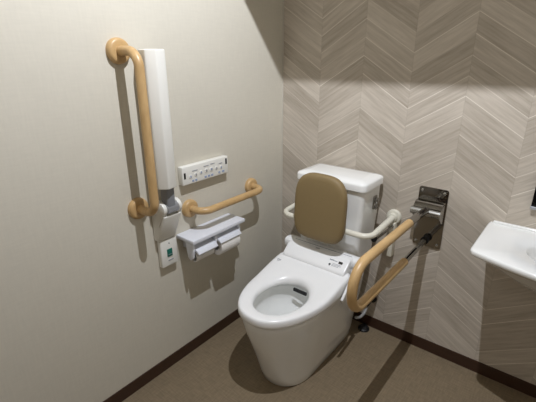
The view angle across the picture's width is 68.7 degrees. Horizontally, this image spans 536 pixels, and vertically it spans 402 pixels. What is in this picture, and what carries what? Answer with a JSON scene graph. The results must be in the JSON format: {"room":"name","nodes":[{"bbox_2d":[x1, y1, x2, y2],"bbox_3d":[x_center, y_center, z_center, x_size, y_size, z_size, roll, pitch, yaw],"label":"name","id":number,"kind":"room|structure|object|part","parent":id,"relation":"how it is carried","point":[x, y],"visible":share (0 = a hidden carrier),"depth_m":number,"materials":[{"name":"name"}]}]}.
{"room":"public restroom","nodes":[
{"label":"public restroom","id":0,"kind":"room"},
{"bbox_2d":[0,0,282,401],"bbox_3d":[-0.733,-0.413,1.180,0.100,2.750,2.650,15,26,36],"label":"wall","id":1,"kind":"structure","parent":0,"point":[88,306],"depth_m":1.46,"materials":[{"name":"beige paint"}]},
{"bbox_2d":[105,37,158,218],"bbox_3d":[-0.462,-0.228,1.403,0.136,0.663,0.086,15,26,36],"label":"grab bar","id":2,"kind":"object","parent":1,"relation":"attached to","point":[118,51],"visible":1,"depth_m":1.34,"materials":[{"name":"beige wood"}]},
{"bbox_2d":[138,49,181,241],"bbox_3d":[-0.408,-0.182,1.505,0.121,0.748,0.104,15,26,36],"label":"folding armrest","id":3,"kind":"object","parent":1,"relation":"attached to","point":[165,221],"visible":0.96,"depth_m":1.44,"materials":[{"name":"white plastic"}]},
{"bbox_3d":[-0.402,-0.291,1.448,0.091,0.502,0.087,15,26,36],"label":"arm","id":4,"kind":"part","parent":3,"relation":"part of","materials":[{"name":"white plastic"}]},
{"bbox_2d":[157,236,177,267],"bbox_3d":[-0.432,0.217,1.696,0.030,0.127,0.085,15,26,36],"label":"button","id":5,"kind":"object","parent":1,"relation":"attached to","point":[167,248],"visible":0.89,"depth_m":1.68,"materials":[{"name":"white plastic"}]},
{"bbox_2d":[103,309,240,401],"bbox_3d":[-0.687,0.859,1.616,0.005,0.061,2.450,15,26,36],"label":"baseboard","id":6,"kind":"structure","parent":1,"relation":"attached to","point":[135,385],"depth_m":1.87,"materials":[{"name":"brown wood"}]},
{"bbox_2d":[178,155,227,185],"bbox_3d":[-0.284,-0.140,1.758,0.034,0.081,0.273,15,26,36],"label":"control panel","id":7,"kind":"object","parent":1,"relation":"attached to","point":[191,173],"visible":1,"depth_m":1.73,"materials":[{"name":"white plastic"}]},
{"bbox_2d":[176,213,244,260],"bbox_3d":[-0.255,0.166,1.831,0.124,0.106,0.327,15,26,36],"label":"toilet paper holder","id":8,"kind":"object","parent":1,"relation":"attached to","point":[200,239],"visible":0.92,"depth_m":1.78,"materials":[{"name":"grey plastic"}]},
{"bbox_2d":[193,248,213,261],"bbox_3d":[-0.296,0.234,1.774,0.048,0.048,0.104,15,26,36],"label":"toilet paper roll","id":9,"kind":"object","parent":8,"relation":"on","point":[198,257],"visible":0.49,"depth_m":1.75,"materials":[{"name":"white paper"}]},
{"bbox_2d":[176,213,244,244],"bbox_3d":[-0.259,0.125,1.818,0.115,0.019,0.327,15,26,36],"label":"shelf","id":10,"kind":"object","parent":8,"relation":"attached to","point":[195,235],"depth_m":1.79,"materials":[{"name":"white plastic"}]},
{"bbox_2d":[214,235,239,254],"bbox_3d":[-0.206,0.195,1.879,0.088,0.088,0.124,15,26,36],"label":"toilet paper roll","id":11,"kind":"object","parent":8,"relation":"in","point":[221,248],"visible":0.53,"depth_m":1.84,"materials":[{"name":"white paper"}]},
{"bbox_2d":[182,178,262,216],"bbox_3d":[-0.182,-0.013,1.875,0.108,0.082,0.495,15,26,36],"label":"grab bar","id":12,"kind":"object","parent":1,"relation":"attached to","point":[190,207],"visible":1,"depth_m":1.77,"materials":[{"name":"beige wood"}]},
{"bbox_2d":[122,317,535,401],"bbox_3d":[0.109,1.155,1.040,2.250,0.100,2.650,15,26,36],"label":"floor","id":13,"kind":"structure","parent":0,"point":[374,365],"depth_m":1.80,"materials":[{"name":"plastic"}]},
{"bbox_2d":[238,163,383,386],"bbox_3d":[0.168,0.346,1.814,0.424,0.879,0.767,15,26,36],"label":"toilet","id":14,"kind":"object","parent":13,"relation":"on","point":[295,312],"visible":0.93,"depth_m":1.77,"materials":[{"name":"white ceramic"}]},
{"bbox_3d":[0.085,0.384,1.718,0.388,0.077,0.502,15,26,36],"label":"seat","id":15,"kind":"part","parent":14,"relation":"part of","materials":[{"name":"plastic"}]},
{"bbox_3d":[0.160,0.576,1.886,0.350,0.398,0.702,15,26,36],"label":"bowl","id":16,"kind":"part","parent":14,"relation":"part of","materials":[{"name":"white ceramic"}]},
{"bbox_3d":[0.343,0.106,1.956,0.348,0.433,0.194,15,26,36],"label":"tank","id":17,"kind":"part","parent":14,"relation":"part of","materials":[{"name":"white ceramic"}]},
{"bbox_3d":[0.341,-0.120,1.871,0.368,0.046,0.212,15,26,36],"label":"tank lid","id":18,"kind":"part","parent":14,"relation":"part of","materials":[{"name":"white ceramic"}]},
{"bbox_3d":[0.358,0.364,1.720,0.011,0.130,0.134,15,26,36],"label":"lever","id":19,"kind":"part","parent":14,"relation":"part of","materials":[{"name":"plastic"}]},
{"bbox_3d":[0.496,0.005,1.827,0.012,0.064,0.034,15,26,36],"label":"flush plate","id":20,"kind":"part","parent":14,"relation":"part of","materials":[{"name":"metal"}]},
{"bbox_3d":[0.502,0.010,1.814,0.018,0.050,0.040,15,26,36],"label":"flush lever","id":21,"kind":"part","parent":14,"relation":"part of","materials":[{"name":"metal"}]},
{"bbox_2d":[358,323,368,331],"bbox_3d":[0.520,0.685,2.130,0.060,0.022,0.060,15,26,36],"label":"cap","id":22,"kind":"object","parent":13,"relation":"on","point":[362,327],"visible":1,"depth_m":2.12,"materials":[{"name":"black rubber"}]},
{"bbox_2d":[282,0,535,384],"bbox_3d":[0.905,-0.529,1.474,2.050,2.750,0.100,15,26,36],"label":"wall","id":23,"kind":"structure","parent":0,"point":[440,94],"depth_m":1.72,"materials":[{"name":"beige tile"}]},
{"bbox_2d":[281,0,283,252],"bbox_3d":[0.079,-0.505,2.124,0.007,2.139,0.003,15,26,36],"label":"trim","id":24,"kind":"structure","parent":23,"relation":"attached to","point":[283,0],"depth_m":2.14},
{"bbox_2d":[284,172,401,256],"bbox_3d":[0.320,0.050,1.902,0.547,0.432,0.327,15,26,36],"label":"toilet backrest","id":25,"kind":"object","parent":23,"relation":"attached to","point":[320,206],"visible":0.98,"depth_m":1.76,"materials":[{"name":"brown leather"}]},
{"bbox_2d":[355,297,376,318],"bbox_3d":[0.509,0.556,2.047,0.052,0.092,0.154,15,26,36],"label":"pipe","id":26,"kind":"object","parent":23,"relation":"attached to","point":[375,298],"visible":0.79,"depth_m":2.05,"materials":[{"name":"grey metal"}]},
{"bbox_2d":[346,186,448,311],"bbox_3d":[0.494,0.178,1.501,0.131,0.283,0.762,15,26,36],"label":"rail","id":27,"kind":"object","parent":23,"relation":"attached to","point":[429,209],"visible":1,"depth_m":1.61,"materials":[{"name":"metal"}]},
{"bbox_2d":[413,197,445,211],"bbox_3d":[0.710,0.015,1.722,0.118,0.024,0.068,15,26,36],"label":"hood","id":28,"kind":"object","parent":27,"relation":"attached to","point":[433,204],"depth_m":1.71,"materials":[{"name":"metal"}]},
{"bbox_3d":[0.733,0.076,1.775,0.126,0.283,0.006,15,26,36],"label":"wall plate","id":29,"kind":"part","parent":27,"relation":"part of","materials":[{"name":"metal"}]},
{"bbox_2d":[353,312,535,397],"bbox_3d":[0.879,0.747,1.901,2.045,0.061,0.005,15,26,36],"label":"baseboard","id":30,"kind":"structure","parent":23,"relation":"attached to","point":[518,384],"depth_m":1.89,"materials":[{"name":"brown wood"}]},
{"bbox_2d":[470,220,535,292],"bbox_3d":[1.117,0.302,1.252,0.846,0.175,0.406,15,26,36],"label":"basin","id":31,"kind":"object","parent":23,"relation":"attached to","point":[510,248],"visible":1,"depth_m":1.39,"materials":[{"name":"white ceramic"}]},
{"bbox_2d":[530,188,535,209],"bbox_3d":[1.239,-0.334,1.175,0.598,0.910,0.020,15,26,36],"label":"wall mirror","id":32,"kind":"object","parent":23,"relation":"attached to","point":[533,205],"visible":1,"depth_m":1.49,"materials":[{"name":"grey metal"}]}
]}

